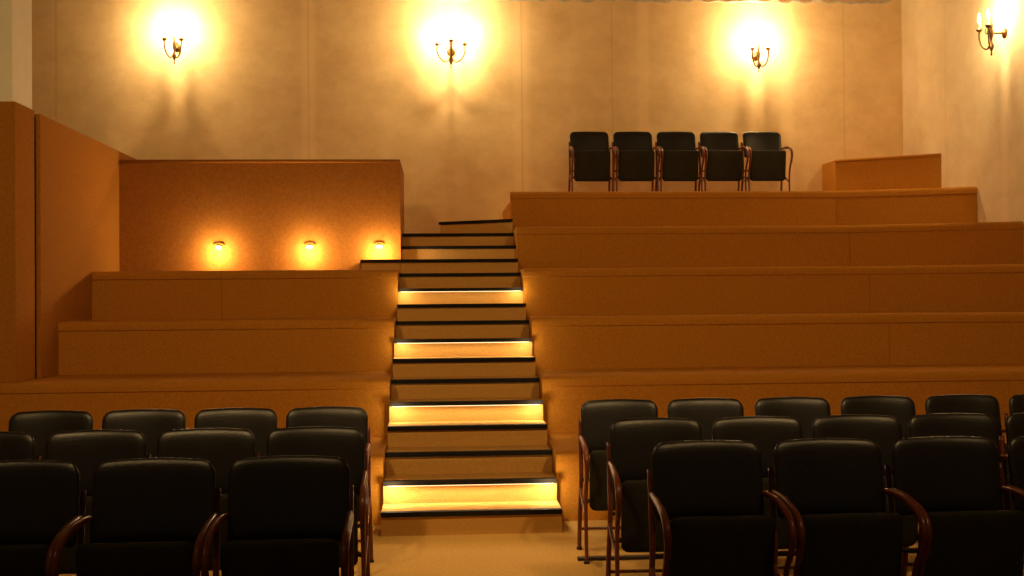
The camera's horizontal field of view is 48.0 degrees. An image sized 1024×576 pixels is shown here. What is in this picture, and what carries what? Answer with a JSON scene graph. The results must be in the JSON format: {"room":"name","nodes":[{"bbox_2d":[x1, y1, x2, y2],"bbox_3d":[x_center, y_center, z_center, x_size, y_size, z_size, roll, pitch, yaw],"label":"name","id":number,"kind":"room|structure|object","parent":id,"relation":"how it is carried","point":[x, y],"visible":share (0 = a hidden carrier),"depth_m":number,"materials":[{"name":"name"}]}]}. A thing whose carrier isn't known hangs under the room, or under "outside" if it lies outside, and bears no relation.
{"room":"lecture hall","nodes":[
{"label":"lecture hall","id":0,"kind":"room"},
{"bbox_2d":[0,0,31,108],"bbox_3d":[-4.848,-2.624,9.095,1.900,2.385,0.430,0,-1,-4],"label":"pillar","id":1,"kind":"structure","parent":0,"point":[15,15],"depth_m":9.02,"materials":[{"name":"beige paint"}]},
{"bbox_2d":[0,101,34,382],"bbox_3d":[-5.305,-0.342,9.002,2.920,2.173,0.420,0,-1,-4],"label":"wall panel","id":2,"kind":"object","parent":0,"point":[17,202],"depth_m":8.91,"materials":[{"name":"brown wood"}]},
{"bbox_2d":[119,159,403,270],"bbox_3d":[-2.608,-0.302,12.410,2.847,2.013,1.313,0,-1,-4],"label":"wall","id":3,"kind":"structure","parent":0,"point":[173,214],"depth_m":11.78,"materials":[{"name":"wood"}]},
{"bbox_2d":[214,243,223,248],"bbox_3d":[-2.991,-0.429,11.715,0.100,0.060,0.066,0,-1,-4],"label":"step light","id":4,"kind":"object","parent":3,"relation":"attached to","point":[218,245],"visible":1,"depth_m":11.72,"materials":[{"name":"glass"}]},
{"bbox_2d":[375,242,383,247],"bbox_3d":[-1.364,-0.442,11.816,0.100,0.060,0.066,0,-1,-4],"label":"step light","id":5,"kind":"object","parent":3,"relation":"attached to","point":[379,244],"visible":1,"depth_m":11.82,"materials":[{"name":"glass"}]},
{"bbox_2d":[32,0,902,233],"bbox_3d":[-1.032,-1.034,14.528,12.570,5.500,0.200,0,-1,-4],"label":"wall","id":6,"kind":"structure","parent":0,"point":[249,79],"depth_m":14.47,"materials":[{"name":"paint"}]},
{"bbox_2d":[161,24,183,63],"bbox_3d":[-4.144,-2.979,14.126,0.272,0.475,0.265,0,-1,-4],"label":"wall sconce","id":7,"kind":"object","parent":6,"relation":"attached to","point":[177,47],"visible":1,"depth_m":14.07,"materials":[{"name":"gold metal"}]},
{"bbox_2d":[434,27,466,67],"bbox_3d":[-0.738,-2.977,14.286,0.342,0.495,0.339,-1,-1,34],"label":"wall sconce","id":8,"kind":"object","parent":6,"relation":"attached to","point":[450,52],"visible":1,"depth_m":14.26,"materials":[{"name":"gold metal"}]},
{"bbox_2d":[316,0,890,4],"bbox_3d":[-0.768,-3.632,14.463,11.335,0.080,0.020,0,-1,-4],"label":"garland","id":9,"kind":"object","parent":6,"relation":"attached to","point":[656,1],"visible":1,"depth_m":14.68,"materials":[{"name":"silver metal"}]},
{"bbox_2d":[750,34,770,72],"bbox_3d":[3.122,-2.957,14.579,0.272,0.475,0.265,0,-1,-4],"label":"wall sconce","id":10,"kind":"object","parent":6,"relation":"attached to","point":[755,56],"visible":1,"depth_m":14.53,"materials":[{"name":"gold metal"}]},
{"bbox_2d":[59,520,1023,575],"bbox_3d":[-0.464,1.705,5.786,12.570,0.200,17.650,0,-1,-4],"label":"floor","id":11,"kind":"structure","parent":0,"point":[526,554],"depth_m":6.95,"materials":[{"name":"beige carpet"}]},
{"bbox_2d":[0,431,40,460],"bbox_3d":[-2.520,1.154,5.361,0.532,0.927,0.510,0,-1,-4],"label":"armchair","id":12,"kind":"object","parent":11,"relation":"on","point":[13,445],"visible":0.12,"depth_m":5.53,"materials":[{"name":"black leather"}]},
{"bbox_2d":[0,460,86,575],"bbox_3d":[-1.913,1.136,4.317,0.532,0.927,0.510,0,-1,-4],"label":"armchair","id":13,"kind":"object","parent":11,"relation":"on","point":[39,499],"visible":0.88,"depth_m":4.46,"materials":[{"name":"black leather"},{"name":"reddish-brown varnished wood"}]},
{"bbox_2d":[8,410,92,459],"bbox_3d":[-2.639,1.169,6.456,0.532,0.927,0.510,0,-1,-4],"label":"armchair","id":14,"kind":"object","parent":11,"relation":"on","point":[41,425],"visible":0.17,"depth_m":6.62,"materials":[{"name":"black leather"},{"name":"reddish-brown varnished wood"}]},
{"bbox_2d":[45,430,150,573],"bbox_3d":[-1.996,1.150,5.394,0.532,0.927,0.510,0,-1,-4],"label":"armchair","id":15,"kind":"object","parent":11,"relation":"on","point":[86,449],"visible":0.21,"depth_m":5.55,"materials":[{"name":"black leather"},{"name":"reddish-brown varnished wood"}]},
{"bbox_2d":[51,457,220,575],"bbox_3d":[-1.392,1.132,4.350,0.532,0.927,0.510,0,-1,-3],"label":"armchair","id":16,"kind":"object","parent":11,"relation":"on","point":[147,516],"visible":0.96,"depth_m":4.48,"materials":[{"name":"black leather"},{"name":"reddish-brown varnished wood"}]},
{"bbox_2d":[102,409,185,457],"bbox_3d":[-2.114,1.164,6.489,0.532,0.927,0.510,0,-1,-4],"label":"armchair","id":17,"kind":"object","parent":11,"relation":"on","point":[151,423],"visible":0.1,"depth_m":6.65,"materials":[{"name":"black leather"},{"name":"reddish-brown varnished wood"}]},
{"bbox_2d":[0,371,392,436],"bbox_3d":[-3.967,1.226,10.783,5.788,0.940,3.952,0,-1,-4],"label":"tier","id":18,"kind":"object","parent":11,"relation":"on","point":[281,392],"visible":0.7,"depth_m":8.93,"materials":[{"name":"wood"}]},
{"bbox_2d":[34,114,136,378],"bbox_3d":[-4.047,-0.322,10.989,0.200,2.158,3.370,0,-1,-4],"label":"partition panel","id":19,"kind":"object","parent":18,"relation":"on","point":[76,175],"visible":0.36,"depth_m":10.08,"materials":[{"name":"orange wood"}]},
{"bbox_2d":[58,317,396,374],"bbox_3d":[-2.472,0.510,10.349,2.846,0.454,0.962,0,-1,-4],"label":"tier","id":20,"kind":"object","parent":18,"relation":"on","point":[270,345],"visible":0.91,"depth_m":9.88,"materials":[{"name":"wood"}]},
{"bbox_2d":[91,269,399,319],"bbox_3d":[-2.533,0.295,11.290,2.846,0.909,0.942,0,-1,-4],"label":"tier","id":21,"kind":"object","parent":20,"relation":"on","point":[249,294],"visible":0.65,"depth_m":10.83,"materials":[{"name":"wood"}]},
{"bbox_2d":[156,428,259,570],"bbox_3d":[-1.473,1.146,5.427,0.532,0.927,0.510,0,-1,-3],"label":"armchair","id":22,"kind":"object","parent":11,"relation":"on","point":[222,447],"visible":0.22,"depth_m":5.58,"materials":[{"name":"black leather"},{"name":"reddish-brown varnished wood"}]},
{"bbox_2d":[194,408,278,456],"bbox_3d":[-1.591,1.160,6.521,0.532,0.927,0.510,0,-1,-4],"label":"armchair","id":23,"kind":"object","parent":11,"relation":"on","point":[261,422],"visible":0.14,"depth_m":6.68,"materials":[{"name":"black leather"},{"name":"reddish-brown varnished wood"}]},
{"bbox_2d":[200,455,353,575],"bbox_3d":[-0.867,1.128,4.383,0.532,0.927,0.510,0,-1,-3],"label":"armchair","id":24,"kind":"object","parent":11,"relation":"on","point":[286,515],"visible":1,"depth_m":4.51,"materials":[{"name":"black leather"},{"name":"dark reddish-brown polished wood"}]},
{"bbox_2d":[266,426,369,575],"bbox_3d":[-0.945,1.142,5.460,0.532,0.927,0.510,0,-1,-4],"label":"armchair","id":25,"kind":"object","parent":11,"relation":"on","point":[346,443],"visible":0.41,"depth_m":5.62,"materials":[{"name":"black leather"},{"name":"dark reddish-brown polished wood"}]},
{"bbox_2d":[286,406,373,562],"bbox_3d":[-1.069,1.156,6.554,0.532,0.927,0.510,0,-1,-3],"label":"armchair","id":26,"kind":"object","parent":11,"relation":"on","point":[340,416],"visible":0.21,"depth_m":6.72,"materials":[{"name":"black leather"},{"name":"dark reddish-brown polished wood"}]},
{"bbox_2d":[358,437,387,524],"bbox_3d":[-3.810,1.422,8.285,5.788,0.486,1.072,0,-1,-4],"label":"tier","id":27,"kind":"object","parent":11,"relation":"on","point":[379,445],"visible":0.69,"depth_m":7.94,"materials":[{"name":"wood"}]},
{"bbox_2d":[360,219,561,536],"bbox_3d":[-0.686,0.452,10.986,1.595,2.436,6.869,0,-1,-4],"label":"staircase","id":28,"kind":"structure","parent":11,"relation":"on","point":[468,452],"depth_m":9.18,"materials":[{"name":"wood"}]},
{"bbox_2d":[576,399,657,563],"bbox_3d":[0.670,1.145,6.883,0.532,0.927,0.510,0,-1,-3],"label":"armchair","id":29,"kind":"object","parent":11,"relation":"on","point":[597,416],"visible":0.44,"depth_m":7.01,"materials":[{"name":"black leather"},{"name":"dark reddish-brown polished wood"}]},
{"bbox_2d":[606,417,701,575],"bbox_3d":[0.750,1.130,5.746,0.532,0.927,0.510,0,-1,-3],"label":"armchair","id":30,"kind":"object","parent":11,"relation":"on","point":[632,443],"visible":0.52,"depth_m":5.87,"materials":[{"name":"black leather"}]},
{"bbox_2d":[667,398,743,439],"bbox_3d":[1.205,1.141,6.917,0.532,0.927,0.510,0,-1,-4],"label":"armchair","id":31,"kind":"object","parent":11,"relation":"on","point":[705,411],"visible":0.12,"depth_m":7.08,"materials":[{"name":"black leather"}]},
{"bbox_2d":[647,440,796,575],"bbox_3d":[0.848,1.117,4.770,0.532,0.927,0.510,0,-1,-4],"label":"armchair","id":32,"kind":"object","parent":11,"relation":"on","point":[711,492],"visible":1,"depth_m":4.89,"materials":[{"name":"black leather"}]},
{"bbox_2d":[577,552,916,560],"bbox_3d":[2.035,1.588,6.906,3.300,0.018,0.050,0,-1,-4],"label":"rail","id":33,"kind":"object","parent":11,"relation":"on","point":[621,557],"visible":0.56,"depth_m":6.80,"materials":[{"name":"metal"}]},
{"bbox_2d":[712,416,802,569],"bbox_3d":[1.282,1.126,5.779,0.532,0.927,0.510,0,-1,-4],"label":"armchair","id":34,"kind":"object","parent":11,"relation":"on","point":[765,432],"visible":0.2,"depth_m":5.94,"materials":[{"name":"black leather"}]},
{"bbox_2d":[547,427,1006,520],"bbox_3d":[2.856,1.369,8.702,5.170,0.486,1.072,0,-1,-4],"label":"tier","id":35,"kind":"object","parent":11,"relation":"on","point":[564,447],"visible":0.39,"depth_m":8.03,"materials":[{"name":"wood"}]},
{"bbox_2d":[536,364,1023,433],"bbox_3d":[2.791,1.154,9.713,5.170,0.940,0.972,0,-1,-4],"label":"tier","id":36,"kind":"object","parent":11,"relation":"on","point":[563,393],"visible":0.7,"depth_m":9.22,"materials":[{"name":"wood"}]},
{"bbox_2d":[526,312,1023,368],"bbox_3d":[2.733,0.488,10.556,5.170,0.495,1.199,0,-1,-4],"label":"tier","id":37,"kind":"object","parent":36,"relation":"on","point":[913,338],"visible":0.81,"depth_m":10.18,"materials":[{"name":"wood"}]},
{"bbox_2d":[518,264,1023,315],"bbox_3d":[2.675,0.046,11.427,5.170,0.500,1.345,0,-1,-4],"label":"tier","id":38,"kind":"object","parent":37,"relation":"on","point":[925,288],"visible":0.79,"depth_m":11.10,"materials":[{"name":"wood"}]},
{"bbox_2d":[513,221,1023,270],"bbox_3d":[2.615,-0.398,12.326,5.170,0.512,1.455,0,-1,-4],"label":"tier","id":39,"kind":"object","parent":38,"relation":"on","point":[976,243],"visible":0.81,"depth_m":12.03,"materials":[{"name":"wood"}]},
{"bbox_2d":[503,187,977,229],"bbox_3d":[2.531,-0.811,13.627,5.170,0.570,2.034,0,-1,-4],"label":"tier","id":40,"kind":"object","parent":39,"relation":"on","point":[952,204],"visible":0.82,"depth_m":13.00,"materials":[{"name":"wood"}]},
{"bbox_2d":[568,131,615,191],"bbox_3d":[0.950,-1.444,13.788,0.532,0.927,0.510,0,-1,-4],"label":"armchair","id":41,"kind":"object","parent":40,"relation":"on","point":[589,152],"visible":0.92,"depth_m":13.69,"materials":[{"name":"black leather"}]},
{"bbox_2d":[612,131,660,190],"bbox_3d":[1.480,-1.448,13.821,0.532,0.927,0.510,0,-1,-4],"label":"armchair","id":42,"kind":"object","parent":40,"relation":"on","point":[635,155],"visible":0.84,"depth_m":13.72,"materials":[{"name":"black leather"}]},
{"bbox_2d":[655,132,704,190],"bbox_3d":[2.011,-1.452,13.854,0.532,0.927,0.510,0,-1,-4],"label":"armchair","id":43,"kind":"object","parent":40,"relation":"on","point":[679,157],"visible":0.89,"depth_m":13.76,"materials":[{"name":"black leather"}]},
{"bbox_2d":[698,132,748,190],"bbox_3d":[2.542,-1.456,13.887,0.532,0.927,0.510,0,-1,-4],"label":"armchair","id":44,"kind":"object","parent":40,"relation":"on","point":[723,154],"visible":0.9,"depth_m":13.79,"materials":[{"name":"black leather"}]},
{"bbox_2d":[741,132,792,190],"bbox_3d":[3.073,-1.460,13.920,0.532,0.927,0.510,0,-1,-4],"label":"armchair","id":45,"kind":"object","parent":40,"relation":"on","point":[767,157],"visible":0.92,"depth_m":13.82,"materials":[{"name":"black leather"}]},
{"bbox_2d":[822,153,941,190],"bbox_3d":[4.541,-1.301,14.212,1.077,0.587,1.129,0,-1,-4],"label":"platform","id":46,"kind":"object","parent":40,"relation":"on","point":[922,170],"visible":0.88,"depth_m":13.99,"materials":[{"name":"wood"}]},
{"bbox_2d":[755,397,830,438],"bbox_3d":[1.748,1.136,6.951,0.532,0.927,0.510,0,-1,-3],"label":"armchair","id":47,"kind":"object","parent":11,"relation":"on","point":[805,410],"visible":0.09,"depth_m":7.11,"materials":[{"name":"black leather"}]},
{"bbox_2d":[768,438,926,575],"bbox_3d":[1.378,1.113,4.803,0.532,0.927,0.510,0,-1,-4],"label":"armchair","id":48,"kind":"object","parent":11,"relation":"on","point":[833,490],"visible":0.94,"depth_m":4.92,"materials":[{"name":"black leather"}]},
{"bbox_2d":[812,414,918,574],"bbox_3d":[1.804,1.122,5.812,0.532,0.927,0.510,0,-1,-3],"label":"armchair","id":49,"kind":"object","parent":11,"relation":"on","point":[884,430],"visible":0.19,"depth_m":5.97,"materials":[{"name":"black leather"}]},
{"bbox_2d":[840,395,915,437],"bbox_3d":[2.288,1.132,6.984,0.532,0.927,0.510,0,-1,-4],"label":"armchair","id":50,"kind":"object","parent":11,"relation":"on","point":[902,408],"visible":0.12,"depth_m":7.15,"materials":[{"name":"black leather"}]},
{"bbox_2d":[885,436,1023,575],"bbox_3d":[1.895,1.109,4.836,0.532,0.927,0.510,0,-1,-4],"label":"armchair","id":51,"kind":"object","parent":11,"relation":"on","point":[954,482],"visible":0.92,"depth_m":4.96,"materials":[{"name":"black leather"}]},
{"bbox_2d":[902,413,1013,575],"bbox_3d":[2.317,1.118,5.844,0.532,0.927,0.510,0,-1,-3],"label":"armchair","id":52,"kind":"object","parent":11,"relation":"on","point":[937,424],"visible":0.16,"depth_m":6.01,"materials":[{"name":"black leather"}]},
{"bbox_2d":[925,394,1008,472],"bbox_3d":[2.827,1.128,7.018,0.532,0.927,0.510,0,-1,-4],"label":"armchair","id":53,"kind":"object","parent":11,"relation":"on","point":[952,403],"visible":0.12,"depth_m":7.18,"materials":[{"name":"black leather"}]},
{"bbox_2d":[999,413,1023,472],"bbox_3d":[2.840,1.114,5.877,0.532,0.927,0.510,0,-1,-4],"label":"armchair","id":54,"kind":"object","parent":11,"relation":"on","point":[1014,424],"visible":0.29,"depth_m":6.02,"materials":[{"name":"black leather"}]},
{"bbox_2d":[1000,436,1023,511],"bbox_3d":[2.415,1.105,4.868,0.532,0.927,0.510,0,-1,-4],"label":"armchair","id":55,"kind":"object","parent":11,"relation":"on","point":[1015,449],"visible":0.62,"depth_m":5.01,"materials":[{"name":"black leather"}]},
{"bbox_2d":[1004,394,1023,441],"bbox_3d":[3.364,1.123,7.052,0.532,0.927,0.510,0,-1,-3],"label":"armchair","id":56,"kind":"object","parent":11,"relation":"on","point":[1016,402],"visible":0.32,"depth_m":7.20,"materials":[{"name":"black leather"}]},
{"bbox_2d":[901,0,1023,222],"bbox_3d":[5.691,-1.195,6.107,0.200,5.500,17.450,0,-1,-4],"label":"wall","id":57,"kind":"structure","parent":0,"point":[963,103],"depth_m":12.95,"materials":[{"name":"paint"}]},
{"bbox_2d":[976,10,1007,55],"bbox_3d":[5.069,-2.684,12.125,0.265,0.475,0.272,0,-1,-4],"label":"wall sconce","id":58,"kind":"object","parent":57,"relation":"attached to","point":[989,26],"visible":1,"depth_m":12.11,"materials":[{"name":"gold metal"}]}
]}

